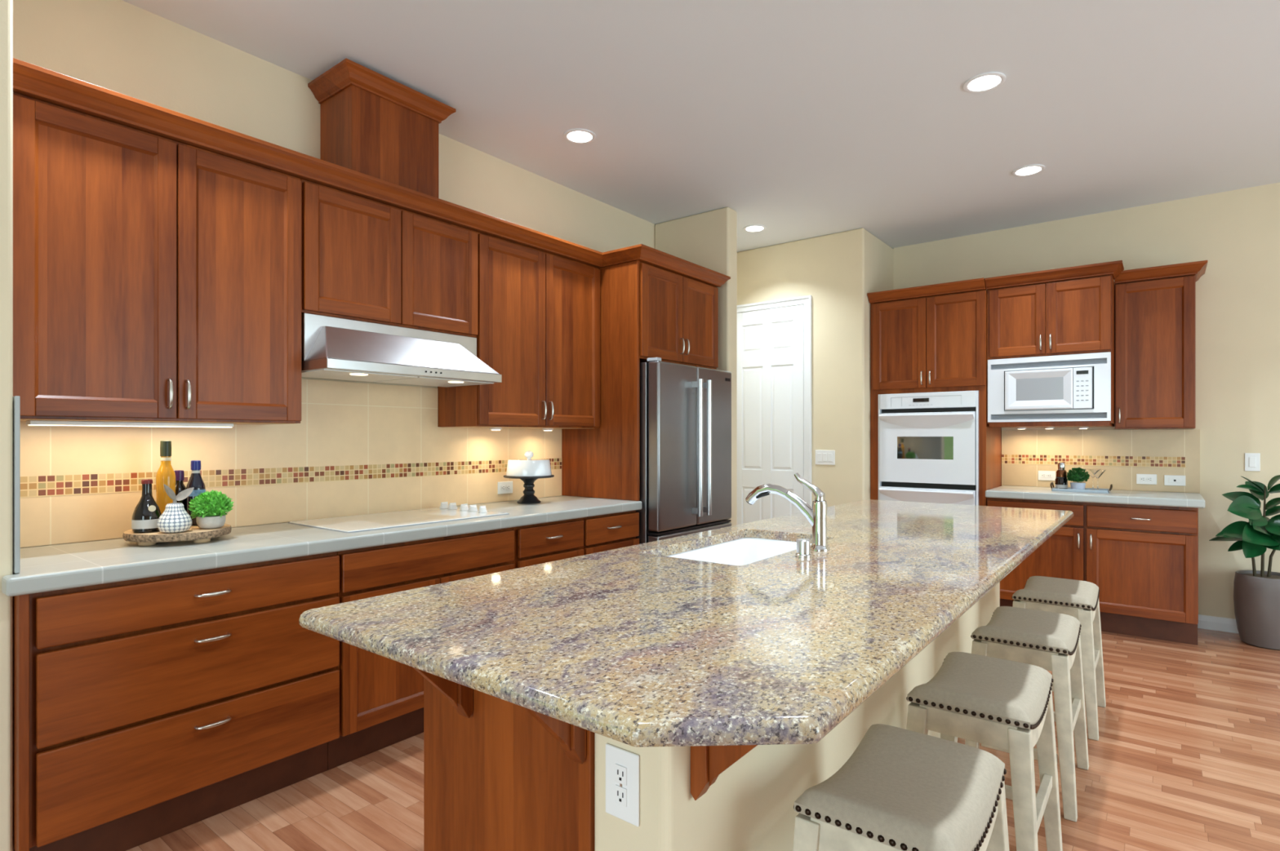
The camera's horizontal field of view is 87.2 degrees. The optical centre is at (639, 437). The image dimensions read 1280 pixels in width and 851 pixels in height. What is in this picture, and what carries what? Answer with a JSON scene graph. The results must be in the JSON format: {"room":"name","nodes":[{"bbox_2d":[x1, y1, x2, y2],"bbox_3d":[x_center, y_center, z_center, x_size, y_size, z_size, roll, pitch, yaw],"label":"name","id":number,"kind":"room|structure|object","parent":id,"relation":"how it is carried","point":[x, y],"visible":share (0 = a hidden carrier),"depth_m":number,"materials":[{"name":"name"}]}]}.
{"room":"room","nodes":[
{"label":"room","id":0,"kind":"room"},
{"bbox_2d":[0,0,13,850],"bbox_3d":[-2.070,-0.175,2.005,0.730,2.930,0.182,0,0,38],"label":"wall","id":1,"kind":"structure","parent":0,"point":[6,6],"depth_m":1.84,"materials":[{"name":"beige paint"}]},
{"bbox_2d":[13,395,20,573],"bbox_3d":[-1.944,0.130,2.031,0.573,0.490,0.011,0,0,38],"label":"trim","id":2,"kind":"structure","parent":1,"relation":"attached to","point":[16,399],"depth_m":1.86,"materials":[{"name":"grey tile"}]},
{"bbox_2d":[13,0,655,548],"bbox_3d":[-0.770,-0.175,4.148,0.150,2.930,4.797,0,0,38],"label":"wall","id":3,"kind":"structure","parent":0,"point":[121,46],"depth_m":2.82,"materials":[{"name":"beige paint"}]},
{"bbox_2d":[13,92,301,424],"bbox_3d":[-1.756,-0.552,2.447,0.382,0.992,0.898,0,0,38],"label":"upper cabinet","id":4,"kind":"object","parent":3,"relation":"attached to","point":[157,279],"visible":0.94,"depth_m":2.29,"materials":[{"name":"brown wood"}]},
{"bbox_2d":[26,420,233,427],"bbox_3d":[-1.798,-0.048,2.412,0.060,0.016,0.600,0,0,38],"label":"light","id":5,"kind":"object","parent":4,"relation":"attached to","point":[29,423],"visible":1,"depth_m":2.35,"materials":[{"name":"white plastic"}]},
{"bbox_2d":[20,378,561,547],"bbox_3d":[-1.343,0.054,3.279,0.010,0.640,2.718,0,0,38],"label":"tile backsplash","id":6,"kind":"structure","parent":3,"relation":"attached to","point":[355,449],"depth_m":3.04,"materials":[{"name":"tile"}]},
{"bbox_2d":[497,481,512,494],"bbox_3d":[-0.795,0.295,3.970,0.009,0.072,0.115,0,0,38],"label":"power outlet","id":7,"kind":"object","parent":6,"relation":"attached to","point":[504,487],"visible":1,"depth_m":3.96,"materials":[{"name":"white plastic"}]},
{"bbox_2d":[307,58,455,198],"bbox_3d":[-1.210,-1.333,3.184,0.336,0.565,0.563,0,0,38],"label":"duct cover","id":8,"kind":"object","parent":3,"relation":"attached to","point":[375,125],"visible":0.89,"depth_m":3.06,"materials":[{"name":"brown wood"}]},
{"bbox_2d":[300,178,477,337],"bbox_3d":[-1.222,-0.778,3.159,0.349,0.540,0.877,0,0,38],"label":"upper cabinet","id":9,"kind":"object","parent":3,"relation":"attached to","point":[363,260],"visible":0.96,"depth_m":3.00,"materials":[{"name":"brown wood"}]},
{"bbox_2d":[301,312,502,387],"bbox_3d":[-1.145,-0.385,3.103,0.516,0.243,0.872,0,0,38],"label":"range hood","id":10,"kind":"object","parent":3,"relation":"attached to","point":[332,348],"visible":0.91,"depth_m":2.92,"materials":[{"name":"metal"}]},
{"bbox_2d":[349,373,368,375],"bbox_3d":[-1.178,-0.264,2.817,0.071,0.003,0.071,0,0,29],"label":"lamp","id":11,"kind":"object","parent":10,"relation":"on","point":[349,374],"depth_m":2.81,"materials":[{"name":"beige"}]},
{"bbox_2d":[448,381,463,383],"bbox_3d":[-0.877,-0.264,3.204,0.071,0.003,0.071,0,0,29],"label":"lamp","id":12,"kind":"object","parent":10,"relation":"on","point":[456,382],"depth_m":3.19,"materials":[{"name":"beige"}]},
{"bbox_2d":[437,231,599,429],"bbox_3d":[-0.651,-0.552,3.867,0.382,0.992,0.938,0,0,38],"label":"upper cabinet","id":13,"kind":"object","parent":3,"relation":"attached to","point":[539,311],"visible":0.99,"depth_m":3.71,"materials":[{"name":"brown wood"}]},
{"bbox_2d":[489,427,502,431],"bbox_3d":[-0.802,-0.048,3.741,0.068,0.016,0.068,0,0,38],"label":"puck light","id":14,"kind":"object","parent":13,"relation":"attached to","point":[491,428],"visible":1,"depth_m":3.72,"materials":[{"name":"white plastic"}]},
{"bbox_2d":[542,428,553,431],"bbox_3d":[-0.556,-0.048,4.056,0.068,0.016,0.068,0,0,38],"label":"puck light","id":15,"kind":"object","parent":13,"relation":"attached to","point":[544,429],"visible":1,"depth_m":4.03,"materials":[{"name":"white plastic"}]},
{"bbox_2d":[654,207,737,526],"bbox_3d":[0.407,-0.175,5.006,0.655,2.930,0.134,0,0,38],"label":"wall","id":16,"kind":"structure","parent":0,"point":[708,240],"depth_m":4.83,"materials":[{"name":"beige paint"}]},
{"bbox_2d":[121,0,1279,252],"bbox_3d":[0.391,-1.690,1.805,9.900,0.100,8.830,0,0,38],"label":"ceiling","id":17,"kind":"structure","parent":0,"point":[802,119],"depth_m":3.22,"materials":[{"name":"white paint"}]},
{"bbox_2d":[563,128,595,144],"bbox_3d":[-0.327,-1.635,3.650,0.176,0.008,0.176,0,0,38],"label":"recessed light","id":18,"kind":"object","parent":17,"relation":"in","point":[580,136],"visible":1,"depth_m":3.64,"materials":[{"name":"white glass"}]},
{"bbox_2d":[743,224,765,232],"bbox_3d":[0.897,-1.635,5.257,0.176,0.008,0.176,0,0,38],"label":"recessed light","id":19,"kind":"object","parent":17,"relation":"in","point":[755,228],"visible":1,"depth_m":5.25,"materials":[{"name":"white paint"}]},
{"bbox_2d":[963,71,1005,93],"bbox_3d":[1.587,-1.635,3.098,0.176,0.008,0.176,0,0,38],"label":"recessed light","id":20,"kind":"object","parent":17,"relation":"in","point":[986,82],"visible":1,"depth_m":3.09,"materials":[{"name":"white paint"}]},
{"bbox_2d":[1012,164,1044,176],"bbox_3d":[2.379,-1.635,4.116,0.176,0.008,0.176,0,0,38],"label":"recessed light","id":21,"kind":"object","parent":17,"relation":"in","point":[1029,170],"visible":1,"depth_m":4.10,"materials":[{"name":"white paint"}]},
{"bbox_2d":[125,628,1279,850],"bbox_3d":[0.391,1.340,1.805,9.900,0.100,8.830,0,0,38],"label":"floor","id":22,"kind":"structure","parent":0,"point":[1185,757],"depth_m":2.50,"materials":[{"name":"brown wood"}]},
{"bbox_2d":[13,551,339,850],"bbox_3d":[-1.641,0.859,2.364,0.661,0.862,0.908,0,0,38],"label":"base cabinet","id":23,"kind":"object","parent":22,"relation":"on","point":[145,710],"visible":0.97,"depth_m":2.10,"materials":[{"name":"brown wood"}]},
{"bbox_2d":[1,495,641,596],"bbox_3d":[-1.088,0.401,3.079,0.639,0.051,2.773,0,0,38],"label":"countertop","id":24,"kind":"structure","parent":23,"relation":"on","point":[43,569],"depth_m":2.36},
{"bbox_2d":[122,524,231,546],"bbox_3d":[-1.677,0.353,2.447,0.328,0.044,0.329,0,0,38],"label":"tray","id":25,"kind":"object","parent":24,"relation":"on","point":[199,535],"visible":0.84,"depth_m":2.33,"materials":[{"name":"brown wood"}]},
{"bbox_2d":[131,479,161,533],"bbox_3d":[-1.737,0.238,2.368,0.087,0.184,0.087,0,0,38],"label":"bottle","id":26,"kind":"object","parent":25,"relation":"on","point":[146,514],"visible":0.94,"depth_m":2.34,"materials":[{"name":"black glass"}]},
{"bbox_2d":[155,440,175,514],"bbox_3d":[-1.744,0.171,2.472,0.060,0.320,0.060,0,0,38],"label":"bottle","id":27,"kind":"object","parent":25,"relation":"on","point":[166,475],"visible":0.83,"depth_m":2.46,"materials":[{"name":"orange glass"}]},
{"bbox_2d":[156,484,193,533],"bbox_3d":[-1.632,0.246,2.357,0.101,0.169,0.101,0,0,-17],"label":"pear","id":28,"kind":"object","parent":25,"relation":"on","point":[175,518],"visible":1,"depth_m":2.33,"materials":[{"name":"white ceramic"}]},
{"bbox_2d":[173,470,186,511],"bbox_3d":[-1.754,0.228,2.557,0.062,0.206,0.062,0,0,38],"label":"bottle","id":29,"kind":"object","parent":25,"relation":"on","point":[180,474],"visible":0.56,"depth_m":2.54,"materials":[{"name":"black glass"}]},
{"bbox_2d":[186,460,205,525],"bbox_3d":[-1.688,0.208,2.554,0.063,0.244,0.063,0,0,38],"label":"bottle","id":30,"kind":"object","parent":25,"relation":"on","point":[196,481],"visible":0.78,"depth_m":2.54,"materials":[{"name":"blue glass"}]},
{"bbox_2d":[188,489,234,528],"bbox_3d":[-1.575,0.261,2.467,0.148,0.139,0.146,0,0,38],"label":"potted topiary","id":31,"kind":"object","parent":25,"relation":"on","point":[211,509],"visible":1,"depth_m":2.43,"materials":[{"name":"plant"}]},
{"bbox_2d":[195,514,226,528],"bbox_3d":[-1.574,0.308,2.466,0.092,0.044,0.092,0,0,38],"label":"bowl","id":32,"kind":"object","parent":31,"relation":"on","point":[203,521],"depth_m":2.43,"materials":[{"name":"ceramic"}]},
{"bbox_2d":[288,502,509,533],"bbox_3d":[-1.094,0.356,3.125,0.503,0.038,0.828,0,0,38],"label":"cooktop","id":33,"kind":"object","parent":24,"relation":"in","point":[348,524],"visible":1,"depth_m":3.06,"materials":[{"name":"white glass"}]},
{"bbox_2d":[503,475,554,503],"bbox_3d":[-0.640,0.296,3.875,0.292,0.158,0.292,0,0,38],"label":"cake stand","id":34,"kind":"object","parent":24,"relation":"on","point":[528,497],"visible":0.85,"depth_m":3.84,"materials":[{"name":"black"}]},
{"bbox_2d":[506,450,551,476],"bbox_3d":[-0.640,0.146,3.875,0.260,0.141,0.260,0,0,38],"label":"cake dome","id":35,"kind":"object","parent":34,"relation":"on","point":[528,467],"visible":1,"depth_m":3.77,"materials":[{"name":"white ceramic"}]},
{"bbox_2d":[327,527,514,769],"bbox_3d":[-1.106,0.859,3.079,0.628,0.862,0.874,0,0,38],"label":"base cabinet","id":36,"kind":"object","parent":22,"relation":"on","point":[381,698],"visible":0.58,"depth_m":2.73,"materials":[{"name":"brown wood"}]},
{"bbox_2d":[423,677,595,850],"bbox_3d":[0.620,0.850,2.692,0.581,0.879,3.079,0,0,38],"label":"island end panel","id":37,"kind":"object","parent":22,"relation":"on","point":[495,779],"visible":0.04,"depth_m":1.47,"materials":[{"name":"brown wood"}]},
{"bbox_2d":[412,666,472,718],"bbox_3d":[-0.449,0.520,1.451,0.038,0.219,0.189,0,0,38],"label":"bracket","id":38,"kind":"object","parent":37,"relation":"attached to","point":[460,696],"visible":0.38,"depth_m":1.49,"materials":[{"name":"brown wood"}]},
{"bbox_2d":[523,706,586,764],"bbox_3d":[-0.176,0.520,1.239,0.038,0.219,0.189,0,0,38],"label":"bracket","id":39,"kind":"object","parent":37,"relation":"attached to","point":[572,739],"visible":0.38,"depth_m":1.27,"materials":[{"name":"brown wood"}]},
{"bbox_2d":[298,499,1073,747],"bbox_3d":[0.741,0.393,2.458,1.130,0.034,3.410,0,0,38],"label":"countertop","id":40,"kind":"structure","parent":37,"relation":"on","point":[638,646],"depth_m":1.39,"materials":[{"name":"beige stone"}]},
{"bbox_2d":[666,537,811,565],"bbox_3d":[0.368,0.489,2.370,0.420,0.158,0.770,0,0,38],"label":"sink","id":41,"kind":"object","parent":40,"relation":"in","point":[748,550],"visible":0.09,"depth_m":2.68,"materials":[{"name":"white ceramic"}]},
{"bbox_2d":[745,473,829,551],"bbox_3d":[0.503,0.247,2.320,0.307,0.255,0.062,0,0,38],"label":"faucet","id":42,"kind":"object","parent":40,"relation":"on","point":[816,516],"visible":0.99,"depth_m":2.25,"materials":[{"name":"silver metal"}]},
{"bbox_2d":[795,538,811,558],"bbox_3d":[0.516,0.348,2.120,0.050,0.054,0.050,0,0,38],"label":"air gap","id":43,"kind":"object","parent":40,"relation":"on","point":[803,545],"visible":1,"depth_m":2.10,"materials":[{"name":"silver metal"}]},
{"bbox_2d":[512,511,639,568],"bbox_3d":[-0.529,0.859,3.794,0.661,0.862,0.959,0,0,38],"label":"base cabinet","id":44,"kind":"object","parent":22,"relation":"on","point":[543,543],"visible":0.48,"depth_m":3.55,"materials":[{"name":"brown wood"}]},
{"bbox_2d":[561,260,718,501],"bbox_3d":[0.040,0.120,4.510,0.679,2.337,0.920,0,0,38],"label":"tall cabinet","id":45,"kind":"object","parent":22,"relation":"on","point":[647,311],"visible":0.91,"depth_m":4.12,"materials":[{"name":"brown wood"}]},
{"bbox_2d":[13,57,730,287],"bbox_3d":[-0.774,-1.085,3.443,0.700,0.070,3.676,0,0,38],"label":"crown molding","id":46,"kind":"structure","parent":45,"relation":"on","point":[29,80],"depth_m":2.65,"materials":[{"name":"brown wood"}]},
{"bbox_2d":[635,357,731,544],"bbox_3d":[0.112,0.409,4.462,0.796,1.762,0.856,0,0,38],"label":"refrigerator","id":47,"kind":"object","parent":22,"relation":"on","point":[685,411],"visible":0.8,"depth_m":4.12,"materials":[{"name":"silver metal"}]},
{"bbox_2d":[792,724,1009,850],"bbox_3d":[0.555,0.990,1.405,0.354,0.598,0.482,0,0,38],"label":"bar stool","id":48,"kind":"object","parent":22,"relation":"on","point":[900,789],"visible":1,"depth_m":1.33,"materials":[{"name":"beige fabric"}]},
{"bbox_2d":[866,278,1001,506],"bbox_3d":[2.317,0.077,5.288,0.831,2.425,0.666,0,0,38],"label":"tall cabinet","id":49,"kind":"object","parent":22,"relation":"on","point":[930,338],"visible":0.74,"depth_m":5.04,"materials":[{"name":"brown wood"}]},
{"bbox_2d":[878,391,978,506],"bbox_3d":[2.317,0.324,5.271,0.716,1.329,0.634,0,0,38],"label":"double oven","id":50,"kind":"object","parent":49,"relation":"in","point":[928,442],"visible":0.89,"depth_m":5.04,"materials":[{"name":"white metal"}]},
{"bbox_2d":[906,652,1062,850],"bbox_3d":[0.999,0.990,1.960,0.354,0.598,0.482,0,0,38],"label":"bar stool","id":51,"kind":"object","parent":22,"relation":"on","point":[994,702],"visible":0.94,"depth_m":1.85,"materials":[{"name":"beige fabric"}]},
{"bbox_2d":[964,606,1088,822],"bbox_3d":[1.470,0.990,2.549,0.354,0.598,0.482,0,0,38],"label":"bar stool","id":52,"kind":"object","parent":22,"relation":"on","point":[1047,641],"visible":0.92,"depth_m":2.41,"materials":[{"name":"beige wood"}]},
{"bbox_2d":[1011,576,1106,741],"bbox_3d":[1.956,0.990,3.154,0.354,0.598,0.482,0,0,38],"label":"bar stool","id":53,"kind":"object","parent":22,"relation":"on","point":[1050,594],"visible":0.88,"depth_m":3.00,"materials":[{"name":"beige fabric"}]},
{"bbox_2d":[986,497,1198,644],"bbox_3d":[3.116,0.859,4.680,1.172,0.862,0.641,0,0,38],"label":"base cabinet","id":54,"kind":"object","parent":22,"relation":"on","point":[1142,560],"visible":0.61,"depth_m":4.32,"materials":[{"name":"brown wood"}]},
{"bbox_2d":[985,485,1204,508],"bbox_3d":[3.126,0.401,4.667,1.202,0.051,0.630,0,0,38],"label":"countertop","id":55,"kind":"structure","parent":54,"relation":"on","point":[1114,496],"depth_m":4.47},
{"bbox_2d":[1050,482,1112,493],"bbox_3d":[3.082,0.347,4.697,0.358,0.056,0.200,0,0,38],"label":"serving tray","id":56,"kind":"object","parent":55,"relation":"on","point":[1068,490],"visible":0.79,"depth_m":4.64,"materials":[{"name":"grey metal"}]},
{"bbox_2d":[1054,462,1067,488],"bbox_3d":[2.991,0.272,4.769,0.079,0.193,0.079,0,0,38],"label":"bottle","id":57,"kind":"object","parent":56,"relation":"on","point":[1060,481],"visible":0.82,"depth_m":4.75,"materials":[{"name":"black glass"}]},
{"bbox_2d":[1066,467,1089,489],"bbox_3d":[3.048,0.286,4.679,0.143,0.164,0.140,0,0,38],"label":"potted topiary","id":58,"kind":"object","parent":56,"relation":"on","point":[1077,476],"visible":1,"depth_m":4.65,"materials":[{"name":"plant"}]},
{"bbox_2d":[1070,482,1085,489],"bbox_3d":[3.049,0.341,4.679,0.092,0.055,0.092,0,0,38],"label":"pot","id":59,"kind":"object","parent":58,"relation":"on","point":[1075,486],"depth_m":4.65,"materials":[{"name":"ceramic"}]},
{"bbox_2d":[1084,468,1096,490],"bbox_3d":[3.163,0.293,4.692,0.096,0.150,0.096,0,0,38],"label":"martini glass","id":60,"kind":"object","parent":56,"relation":"on","point":[1090,473],"visible":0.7,"depth_m":4.69,"materials":[{"name":"white"}]},
{"bbox_2d":[1089,469,1105,490],"bbox_3d":[3.134,0.293,4.600,0.096,0.150,0.096,0,0,38],"label":"martini glass","id":61,"kind":"object","parent":56,"relation":"on","point":[1097,473],"visible":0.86,"depth_m":4.58,"materials":[{"name":"white"}]},
{"bbox_2d":[1208,475,1279,650],"bbox_3d":[3.851,0.758,4.176,0.450,1.061,0.370,0,0,12],"label":"rubber plant","id":62,"kind":"object","parent":22,"relation":"on","point":[1256,593],"visible":1,"depth_m":4.16,"materials":[{"name":"green plant"}]},
{"bbox_2d":[595,582,999,850],"bbox_3d":[0.922,0.850,2.457,0.182,0.880,3.080,0,0,38],"label":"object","id":63,"kind":"structure","parent":0,"point":[749,805],"depth_m":1.43,"materials":[{"name":"beige paint"}]},
{"bbox_2d":[605,743,639,826],"bbox_3d":[-0.034,0.642,1.243,0.080,0.130,0.009,0,0,38],"label":"power outlet","id":64,"kind":"object","parent":63,"relation":"attached to","point":[622,766],"visible":1,"depth_m":1.24,"materials":[{"name":"white plastic"}]},
{"bbox_2d":[615,764,626,786],"bbox_3d":[-0.035,0.623,1.241,0.027,0.033,0.003,0,0,38],"label":"socket","id":65,"kind":"object","parent":64,"relation":"attached to","point":[620,769],"depth_m":1.24,"materials":[{"name":"white plastic"}]},
{"bbox_2d":[615,785,626,807],"bbox_3d":[-0.035,0.661,1.241,0.027,0.033,0.003,0,0,38],"label":"socket","id":66,"kind":"object","parent":64,"relation":"attached to","point":[620,790],"depth_m":1.24,"materials":[{"name":"white plastic"}]},
{"bbox_2d":[690,745,757,800],"bbox_3d":[0.198,0.539,1.182,0.239,0.257,0.038,0,0,38],"label":"bracket","id":67,"kind":"object","parent":63,"relation":"attached to","point":[707,762],"visible":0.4,"depth_m":1.22,"materials":[{"name":"brown wood"}]},
{"bbox_2d":[737,228,893,507],"bbox_3d":[1.464,-0.175,6.007,1.392,2.930,0.880,0,0,38],"label":"wall","id":68,"kind":"structure","parent":0,"point":[838,270],"depth_m":5.38,"materials":[{"name":"beige paint"}]},
{"bbox_2d":[737,295,811,524],"bbox_3d":[1.077,0.065,5.736,0.813,2.451,0.024,0,0,38],"label":"door","id":69,"kind":"structure","parent":68,"relation":"in","point":[774,345],"depth_m":5.69,"materials":[{"name":"white paint"}]},
{"bbox_2d":[815,450,835,465],"bbox_3d":[1.492,0.160,5.422,0.165,0.118,0.009,0,0,38],"label":"light switch","id":70,"kind":"object","parent":68,"relation":"attached to","point":[822,457],"visible":1,"depth_m":5.42,"materials":[{"name":"white plastic"}]},
{"bbox_2d":[893,182,1279,619],"bbox_3d":[4.600,-0.175,4.029,5.988,2.930,0.150,0,0,38],"label":"wall","id":71,"kind":"structure","parent":0,"point":[1237,232],"depth_m":4.52,"materials":[{"name":"beige paint"}]},
{"bbox_2d":[984,260,1124,427],"bbox_3d":[2.967,-0.607,4.795,0.796,1.058,0.646,0,0,38],"label":"upper cabinet","id":72,"kind":"object","parent":71,"relation":"attached to","point":[1070,310],"visible":0.98,"depth_m":4.59,"materials":[{"name":"brown wood"}]},
{"bbox_2d":[987,351,1111,422],"bbox_3d":[2.932,-0.336,4.794,0.724,0.451,0.532,0,0,38],"label":"microwave","id":73,"kind":"object","parent":72,"relation":"in","point":[1072,387],"visible":0.99,"depth_m":4.58,"materials":[{"name":"white plastic"}]},
{"bbox_2d":[1044,426,1054,429],"bbox_3d":[3.010,-0.070,4.943,0.068,0.016,0.068,0,0,38],"label":"puck light","id":74,"kind":"object","parent":72,"relation":"attached to","point":[1045,428],"visible":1,"depth_m":4.92,"materials":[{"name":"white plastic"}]},
{"bbox_2d":[1077,426,1088,429],"bbox_3d":[3.176,-0.070,4.814,0.068,0.016,0.068,0,0,38],"label":"puck light","id":75,"kind":"object","parent":72,"relation":"attached to","point":[1079,428],"visible":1,"depth_m":4.79,"materials":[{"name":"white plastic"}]},
{"bbox_2d":[1001,429,1199,493],"bbox_3d":[3.321,0.159,4.921,1.199,0.431,0.012,0,0,38],"label":"tile backsplash","id":76,"kind":"structure","parent":71,"relation":"attached to","point":[1123,455],"depth_m":4.86,"materials":[{"name":"tile"}]},
{"bbox_2d":[1038,471,1055,480],"bbox_3d":[3.084,0.288,5.095,0.115,0.072,0.009,0,0,38],"label":"power outlet","id":77,"kind":"object","parent":76,"relation":"attached to","point":[1042,475],"visible":0.95,"depth_m":5.09,"materials":[{"name":"white plastic"}]},
{"bbox_2d":[1136,474,1156,484],"bbox_3d":[3.561,0.292,4.724,0.115,0.072,0.009,0,0,38],"label":"power outlet","id":78,"kind":"object","parent":76,"relation":"attached to","point":[1147,479],"visible":1,"depth_m":4.72,"materials":[{"name":"white plastic"}]},
{"bbox_2d":[1140,477,1146,481],"bbox_3d":[3.544,0.292,4.734,0.033,0.027,0.003,0,0,38],"label":"socket","id":79,"kind":"object","parent":78,"relation":"attached to","point":[1142,479],"depth_m":4.73,"materials":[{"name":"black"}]},
{"bbox_2d":[1146,477,1152,481],"bbox_3d":[3.575,0.292,4.710,0.033,0.027,0.003,0,0,38],"label":"socket","id":80,"kind":"object","parent":78,"relation":"attached to","point":[1148,479],"depth_m":4.71,"materials":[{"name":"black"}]},
{"bbox_2d":[1164,475,1185,486],"bbox_3d":[3.684,0.295,4.628,0.115,0.072,0.009,0,0,38],"label":"wall jack plate","id":81,"kind":"object","parent":76,"relation":"attached to","point":[1169,480],"visible":1,"depth_m":4.63,"materials":[{"name":"white plastic"}]},
{"bbox_2d":[1114,260,1207,429],"bbox_3d":[3.508,-0.590,4.538,0.483,1.060,0.386,0,0,38],"label":"upper cabinet","id":82,"kind":"object","parent":71,"relation":"attached to","point":[1155,306],"visible":0.95,"depth_m":4.45,"materials":[{"name":"brown wood"}]},
{"bbox_2d":[1197,614,1238,633],"bbox_3d":[5.282,1.245,3.393,3.828,0.090,0.016,0,0,38],"label":"baseboard","id":83,"kind":"structure","parent":71,"relation":"attached to","point":[1205,622],"depth_m":4.49,"materials":[{"name":"white paint"}]},
{"bbox_2d":[1244,453,1260,471],"bbox_3d":[4.003,0.160,4.393,0.075,0.118,0.009,0,0,38],"label":"light switch","id":84,"kind":"object","parent":71,"relation":"attached to","point":[1252,460],"visible":1,"depth_m":4.39,"materials":[{"name":"white plastic"}]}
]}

